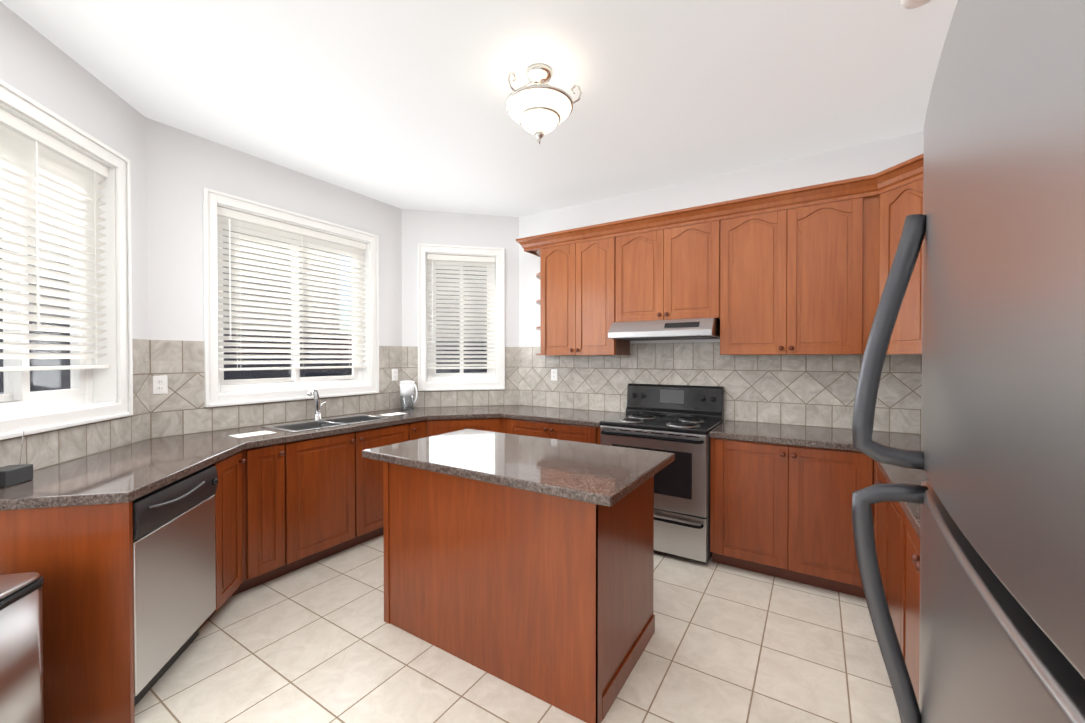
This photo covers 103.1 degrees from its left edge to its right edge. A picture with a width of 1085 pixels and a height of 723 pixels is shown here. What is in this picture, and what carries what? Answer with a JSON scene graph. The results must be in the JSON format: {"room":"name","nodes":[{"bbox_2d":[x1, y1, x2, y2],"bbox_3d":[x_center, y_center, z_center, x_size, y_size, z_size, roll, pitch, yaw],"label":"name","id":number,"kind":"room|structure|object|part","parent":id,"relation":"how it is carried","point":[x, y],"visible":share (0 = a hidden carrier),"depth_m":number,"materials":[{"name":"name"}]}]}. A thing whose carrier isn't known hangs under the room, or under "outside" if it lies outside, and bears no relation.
{"room":"kitchen","nodes":[
{"label":"kitchen","id":0,"kind":"room"},
{"bbox_2d":[0,2,146,374],"bbox_3d":[-2.393,-0.038,2.035,0.200,2.900,1.383,0,1,-13],"label":"wall","id":1,"kind":"structure","parent":0,"point":[37,66],"depth_m":2.20,"materials":[{"name":"white paint"}]},
{"bbox_2d":[0,79,132,439],"bbox_3d":[-2.365,-0.418,1.996,0.221,1.471,0.952,0,1,-13],"label":"window","id":2,"kind":"structure","parent":1,"relation":"in","point":[17,396],"depth_m":2.31,"materials":[{"name":"white plastic"}]},
{"bbox_2d":[0,108,108,371],"bbox_3d":[-2.331,-0.511,2.002,0.074,1.102,0.764,0,1,-13],"label":"window blind","id":3,"kind":"object","parent":2,"relation":"attached to","point":[41,172],"visible":0.98,"depth_m":2.04,"materials":[{"name":"white plastic"}]},
{"bbox_2d":[0,339,149,470],"bbox_3d":[-2.282,0.242,2.020,0.008,0.740,1.300,0,1,-13],"label":"wall tile","id":4,"kind":"structure","parent":1,"relation":"attached to","point":[42,450],"depth_m":2.22,"materials":[{"name":"beige tile"}]},
{"bbox_2d":[146,118,401,345],"bbox_3d":[-1.996,-0.052,3.519,0.200,2.900,2.096,0,1,32],"label":"wall","id":5,"kind":"structure","parent":0,"point":[183,169],"depth_m":2.87,"materials":[{"name":"white paint"}]},
{"bbox_2d":[149,340,402,438],"bbox_3d":[-1.908,0.228,3.466,0.008,0.740,1.930,0,1,32],"label":"wall tile","id":6,"kind":"structure","parent":5,"relation":"attached to","point":[179,408],"depth_m":2.89,"materials":[{"name":"beige tile"}]},
{"bbox_2d":[153,375,167,393],"bbox_3d":[-2.388,0.146,2.693,0.008,0.116,0.072,0,1,32],"label":"electrical outlet","id":7,"kind":"object","parent":6,"relation":"attached to","point":[160,384],"visible":1,"depth_m":2.69,"materials":[{"name":"white plastic"}]},
{"bbox_2d":[392,369,397,380],"bbox_3d":[-1.435,0.129,4.194,0.008,0.116,0.072,0,1,32],"label":"electrical outlet","id":8,"kind":"object","parent":6,"relation":"attached to","point":[394,374],"visible":1,"depth_m":4.19,"materials":[{"name":"white plastic"}]},
{"bbox_2d":[203,188,378,406],"bbox_3d":[-1.979,-0.433,3.505,0.220,1.471,1.362,0,1,32],"label":"window","id":9,"kind":"structure","parent":5,"relation":"in","point":[294,380],"depth_m":3.35,"materials":[{"name":"white plastic"}]},
{"bbox_2d":[217,206,366,370],"bbox_3d":[-1.950,-0.507,3.485,0.074,1.137,1.174,0,1,32],"label":"window blind","id":10,"kind":"object","parent":9,"relation":"attached to","point":[240,219],"visible":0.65,"depth_m":3.39,"materials":[{"name":"white plastic"}]},
{"bbox_2d":[402,209,518,346],"bbox_3d":[-0.844,-0.062,4.506,1.340,2.900,0.200,0,1,-13],"label":"wall","id":11,"kind":"structure","parent":0,"point":[440,228],"depth_m":4.38,"materials":[{"name":"white paint"}]},
{"bbox_2d":[402,346,518,407],"bbox_3d":[-0.821,0.219,4.407,1.174,0.740,0.008,0,1,-13],"label":"wall tile","id":12,"kind":"structure","parent":11,"relation":"attached to","point":[508,394],"depth_m":4.41,"materials":[{"name":"beige tile"}]},
{"bbox_2d":[417,243,504,390],"bbox_3d":[-0.839,-0.442,4.483,0.878,1.471,0.220,0,1,-13],"label":"window","id":13,"kind":"structure","parent":11,"relation":"in","point":[433,375],"depth_m":4.45,"materials":[{"name":"white plastic"}]},
{"bbox_2d":[427,254,495,368],"bbox_3d":[-0.832,-0.504,4.448,0.690,1.162,0.074,0,1,-13],"label":"window blind","id":14,"kind":"object","parent":13,"relation":"attached to","point":[459,262],"visible":0.9,"depth_m":4.45,"materials":[{"name":"white plastic"}]},
{"bbox_3d":[-0.853,-0.442,4.541,0.532,1.126,0.041,0,1,-13],"label":"glass","id":15,"kind":"part","parent":13,"relation":"part of","materials":[{"name":"glass"}]},
{"bbox_2d":[0,0,957,216],"bbox_3d":[-0.967,-1.526,0.862,4.770,0.100,7.350,0,1,32],"label":"ceiling","id":16,"kind":"structure","parent":0,"point":[400,104],"depth_m":2.29,"materials":[{"name":"white paint"}]},
{"bbox_2d":[505,63,581,143],"bbox_3d":[-0.015,-1.303,2.195,0.382,0.371,0.392,0,1,32],"label":"pendant light","id":17,"kind":"object","parent":16,"relation":"hanging from","point":[540,108],"visible":1,"depth_m":2.15,"materials":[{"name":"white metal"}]},
{"bbox_3d":[-0.017,-1.249,2.222,0.332,0.129,0.332,0,1,32],"label":"glass","id":18,"kind":"part","parent":17,"relation":"part of","materials":[{"name":"beige glass"}]},
{"bbox_2d":[901,0,930,8],"bbox_3d":[1.515,-1.467,1.727,0.124,0.034,0.124,0,1,32],"label":"smoke detector","id":19,"kind":"object","parent":16,"relation":"attached to","point":[909,4],"visible":0.98,"depth_m":1.75,"materials":[{"name":"white plastic"}]},
{"bbox_2d":[134,534,900,722],"bbox_3d":[-0.967,1.473,0.891,4.770,0.100,7.350,0,1,32],"label":"floor","id":20,"kind":"structure","parent":0,"point":[321,641],"depth_m":2.02,"materials":[{"name":"tile"}]},
{"bbox_2d":[0,572,43,722],"bbox_3d":[-1.831,1.059,1.294,0.425,0.719,0.235,0,1,-13],"label":"trash can","id":21,"kind":"object","parent":20,"relation":"on","point":[21,657],"visible":1,"depth_m":1.35,"materials":[{"name":"silver metal"}]},
{"bbox_3d":[-1.831,0.708,1.291,0.412,0.016,0.222,0,1,-13],"label":"lid","id":22,"kind":"part","parent":21,"relation":"part of","materials":[{"name":"silver metal"}]},
{"bbox_2d":[43,577,134,722],"bbox_3d":[-1.864,0.971,1.572,0.451,0.888,0.451,0,1,32],"label":"base cabinet","id":23,"kind":"object","parent":20,"relation":"on","point":[88,640],"depth_m":1.60,"materials":[{"name":"brown wood"}]},
{"bbox_3d":[-1.865,0.971,1.573,0.618,0.888,0.020,0,1,-13],"label":"cab panel","id":24,"kind":"part","parent":23,"relation":"part of","materials":[{"name":"brown wood"}]},
{"bbox_2d":[0,405,625,608],"bbox_3d":[-1.049,0.494,2.903,2.044,0.040,3.603,0,1,32],"label":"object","id":25,"kind":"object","parent":23,"relation":"on","point":[71,524],"depth_m":2.36,"materials":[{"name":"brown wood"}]},
{"bbox_2d":[0,431,32,487],"bbox_3d":[-2.114,0.385,1.706,0.080,0.199,0.131,0,1,-13],"label":"radio","id":26,"kind":"object","parent":25,"relation":"on","point":[10,475],"visible":0.98,"depth_m":1.71,"materials":[{"name":"black plastic"}]},
{"bbox_2d":[228,431,275,437],"bbox_3d":[-1.887,0.473,2.810,0.150,0.002,0.220,0,1,32],"label":"paper","id":27,"kind":"object","parent":25,"relation":"on","point":[264,432],"depth_m":2.79,"materials":[{"name":"white paper"}]},
{"bbox_2d":[307,388,325,419],"bbox_3d":[-1.768,0.333,3.382,0.137,0.263,0.207,0,1,32],"label":"faucet","id":28,"kind":"object","parent":25,"relation":"on","point":[315,393],"visible":1,"depth_m":3.40,"materials":[{"name":"silver metal"}]},
{"bbox_2d":[261,414,389,431],"bbox_3d":[-1.634,0.554,3.331,0.441,0.177,0.800,0,1,32],"label":"sink","id":29,"kind":"object","parent":25,"relation":"in","point":[302,426],"depth_m":3.34,"materials":[{"name":"silver metal"}]},
{"bbox_2d":[382,412,407,415],"bbox_3d":[-1.310,0.464,3.794,0.130,0.002,0.200,0,1,32],"label":"paper","id":30,"kind":"object","parent":25,"relation":"on","point":[390,414],"depth_m":3.77,"materials":[{"name":"white paper"}]},
{"bbox_2d":[400,380,417,410],"bbox_3d":[-1.270,0.321,4.098,0.187,0.281,0.138,0,1,32],"label":"pitcher","id":31,"kind":"object","parent":25,"relation":"on","point":[407,388],"visible":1,"depth_m":4.06,"materials":[{"name":"white plastic"}]},
{"bbox_2d":[132,466,217,706],"bbox_3d":[-1.905,0.977,1.884,0.624,0.870,0.592,0,1,-13],"label":"dishwasher","id":32,"kind":"object","parent":20,"relation":"on","point":[174,585],"visible":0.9,"depth_m":1.88,"materials":[{"name":"grey metal"}]},
{"bbox_3d":[-1.635,0.614,1.941,0.039,0.145,0.592,0,1,-13],"label":"panel","id":33,"kind":"part","parent":32,"relation":"part of","materials":[{"name":"black plastic"}]},
{"bbox_3d":[-1.663,0.611,2.192,0.017,0.033,0.034,0,1,-13],"label":"knob","id":34,"kind":"part","parent":32,"relation":"part of","materials":[{"name":"black ceramic"}]},
{"bbox_2d":[200,537,263,628],"bbox_3d":[-1.742,0.968,2.387,0.218,0.877,0.218,0,1,32],"label":"base cabinet","id":35,"kind":"object","parent":20,"relation":"on","point":[240,568],"depth_m":2.49,"materials":[{"name":"brown wood"}]},
{"bbox_2d":[203,426,287,582],"bbox_3d":[-1.957,0.937,2.822,0.616,0.932,0.221,0,1,32],"label":"base cabinet","id":36,"kind":"object","parent":20,"relation":"on","point":[276,544],"depth_m":2.73,"materials":[{"name":"brown wood"}]},
{"bbox_2d":[256,412,407,572],"bbox_3d":[-1.632,0.932,3.333,0.616,0.932,0.990,0,1,32],"label":"base cabinet","id":37,"kind":"object","parent":20,"relation":"on","point":[315,541],"depth_m":3.12,"materials":[{"name":"brown wood"}]},
{"bbox_2d":[372,409,427,416],"bbox_3d":[-1.319,0.927,3.827,0.616,0.932,0.180,0,1,32],"label":"base cabinet","id":38,"kind":"object","parent":20,"relation":"on","point":[391,410],"depth_m":3.92,"materials":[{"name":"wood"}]},
{"bbox_2d":[383,461,654,722],"bbox_3d":[-0.137,0.964,2.285,1.268,0.887,0.698,0,1,32],"label":"kitchen island","id":39,"kind":"object","parent":20,"relation":"on","point":[524,563],"depth_m":1.91,"materials":[{"name":"brown wood"}]},
{"bbox_2d":[362,429,673,508],"bbox_3d":[-0.142,0.500,2.294,1.450,0.040,0.840,0,1,32],"label":"island countertop","id":40,"kind":"structure","parent":39,"relation":"on","point":[588,473],"depth_m":2.08,"materials":[{"name":"stone"}]},
{"bbox_2d":[508,406,619,443],"bbox_3d":[0.219,0.926,3.879,0.866,0.932,0.616,0,1,32],"label":"base cabinet","id":41,"kind":"object","parent":20,"relation":"on","point":[593,436],"depth_m":3.72,"materials":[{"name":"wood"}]},
{"bbox_2d":[600,383,723,561],"bbox_3d":[0.929,0.784,3.359,0.790,1.170,0.699,0,1,32],"label":"range","id":42,"kind":"object","parent":20,"relation":"on","point":[680,422],"visible":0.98,"depth_m":3.07,"materials":[{"name":"grey metal"}]},
{"bbox_3d":[0.775,0.787,3.117,0.590,0.320,0.002,0,1,32],"label":"door glass","id":43,"kind":"part","parent":42,"relation":"part of","materials":[{"name":"black glass"}]},
{"bbox_3d":[0.786,0.776,3.134,0.782,0.560,0.038,0,1,32],"label":"door","id":44,"kind":"part","parent":42,"relation":"part of","materials":[{"name":"silver metal"}]},
{"bbox_2d":[600,413,723,434],"bbox_3d":[0.945,0.474,3.381,0.790,0.030,0.640,0,1,32],"label":"cooktop","id":45,"kind":"object","parent":42,"relation":"in","point":[659,423],"depth_m":3.25,"materials":[{"name":"black glass"}]},
{"bbox_3d":[0.788,1.214,3.141,0.782,0.295,0.033,0,1,32],"label":"drawer","id":46,"kind":"part","parent":42,"relation":"part of","materials":[{"name":"silver metal"}]},
{"bbox_2d":[709,421,928,705],"bbox_3d":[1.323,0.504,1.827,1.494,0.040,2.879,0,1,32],"label":"base cabinet","id":47,"kind":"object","parent":20,"relation":"on","point":[781,495],"depth_m":2.64,"materials":[{"name":"brown wood"}]},
{"bbox_2d":[852,0,1084,722],"bbox_3d":[0.606,0.548,0.103,0.829,1.764,0.800,0,1,32],"label":"fridge","id":48,"kind":"object","parent":20,"relation":"on","point":[996,228],"visible":1,"depth_m":0.30,"materials":[{"name":"grey metal"}]},
{"bbox_3d":[0.336,0.758,0.276,0.070,1.173,0.800,0,1,32],"label":"door","id":49,"kind":"part","parent":48,"relation":"part of","materials":[{"name":"silver metal"}]},
{"bbox_3d":[0.336,-0.091,0.268,0.070,0.484,0.800,0,1,32],"label":"door","id":50,"kind":"part","parent":48,"relation":"part of","materials":[{"name":"silver metal"}]},
{"bbox_2d":[519,131,923,355],"bbox_3d":[1.348,-0.053,3.641,3.823,2.900,0.200,0,1,32],"label":"wall","id":51,"kind":"structure","parent":0,"point":[870,158],"depth_m":3.54,"materials":[{"name":"white paint"}]},
{"bbox_2d":[536,229,615,355],"bbox_3d":[0.382,-0.566,3.921,0.740,1.020,0.346,0,1,32],"label":"upper cabinet","id":52,"kind":"object","parent":51,"relation":"attached to","point":[577,275],"depth_m":3.76,"materials":[{"name":"brown wood"}]},
{"bbox_2d":[536,249,550,355],"bbox_3d":[0.005,-0.559,4.172,0.165,1.000,0.326,0,1,32],"label":"shelf","id":53,"kind":"object","parent":52,"relation":"attached to","point":[538,251],"depth_m":3.97,"materials":[{"name":"brown wood"}]},
{"bbox_3d":[0.442,-1.076,2.386,2.940,0.110,2.866,0,1,32],"label":"cab crown","id":54,"kind":"part","parent":52,"relation":"part of","materials":[{"name":"brown wood"}]},
{"bbox_2d":[616,213,719,354],"bbox_3d":[1.039,-0.562,3.504,0.816,1.020,0.346,0,1,32],"label":"upper cabinet","id":55,"kind":"object","parent":51,"relation":"attached to","point":[666,270],"depth_m":3.34,"materials":[{"name":"brown wood"}]},
{"bbox_2d":[608,318,719,340],"bbox_3d":[0.990,-0.250,3.446,0.790,0.140,0.499,0,1,32],"label":"range hood","id":56,"kind":"object","parent":55,"relation":"attached to","point":[690,329],"visible":0.88,"depth_m":3.24,"materials":[{"name":"silver metal"}]},
{"bbox_2d":[519,342,921,433],"bbox_3d":[1.243,0.469,3.589,3.540,1.255,0.008,0,1,32],"label":"wall tile","id":57,"kind":"structure","parent":51,"relation":"attached to","point":[811,390],"depth_m":3.37,"materials":[{"name":"beige tile"}]},
{"bbox_2d":[551,369,556,380],"bbox_3d":[0.115,0.132,4.291,0.072,0.116,0.008,0,1,32],"label":"electrical outlet","id":58,"kind":"object","parent":57,"relation":"attached to","point":[553,374],"visible":1,"depth_m":4.29,"materials":[{"name":"white plastic"}]},
{"bbox_2d":[720,189,863,354],"bbox_3d":[1.744,-0.558,3.057,0.854,1.020,0.346,0,1,32],"label":"upper cabinet","id":59,"kind":"object","parent":51,"relation":"attached to","point":[800,271],"depth_m":2.89,"materials":[{"name":"brown wood"}]},
{"bbox_2d":[864,173,879,350],"bbox_3d":[2.314,-0.553,2.565,0.636,1.020,0.566,0,1,32],"label":"upper cabinet","id":60,"kind":"object","parent":51,"relation":"attached to","point":[872,182],"depth_m":2.68,"materials":[{"name":"brown wood"}]},
{"bbox_2d":[880,165,922,354],"bbox_3d":[2.109,-0.552,2.493,0.232,1.020,0.231,0,1,32],"label":"upper cabinet","id":61,"kind":"object","parent":0,"relation":"attached to","point":[901,190],"depth_m":2.51,"materials":[{"name":"brown wood"}]},
{"label":"outside","id":62,"kind":"structure","parent":0,"visible":0},
{"bbox_3d":[-17.143,1.623,13.793,36.330,0.050,55.000,0,1,32],"label":"ground","id":63,"kind":"structure","parent":62,"visible":0},
{"bbox_2d":[0,207,339,333],"bbox_3d":[-13.061,-1.127,11.176,9.000,5.500,11.000,0,1,32],"label":"wall","id":64,"kind":"structure","parent":63,"relation":"on","point":[45,314],"depth_m":11.47,"materials":[{"name":"grey"}]},
{"bbox_2d":[0,372,486,393],"bbox_3d":[-4.941,1.046,4.208,4.900,1.270,25.700,0,1,32],"label":"deck","id":65,"kind":"object","parent":63,"relation":"on","point":[48,390],"depth_m":12.82,"materials":[{"name":"grey"}]},
{"bbox_2d":[0,318,486,391],"bbox_3d":[-4.181,0.571,3.721,7.000,2.250,26.100,0,1,32],"label":"fence","id":66,"kind":"object","parent":63,"relation":"on","point":[240,374],"depth_m":8.14,"materials":[{"name":"grey"}]},
{"bbox_2d":[436,266,486,338],"bbox_3d":[-1.338,-1.216,20.317,10.000,5.500,9.000,0,1,32],"label":"wall","id":67,"kind":"structure","parent":63,"relation":"on","point":[463,308],"depth_m":15.99,"materials":[{"name":"grey paint"}]}
]}

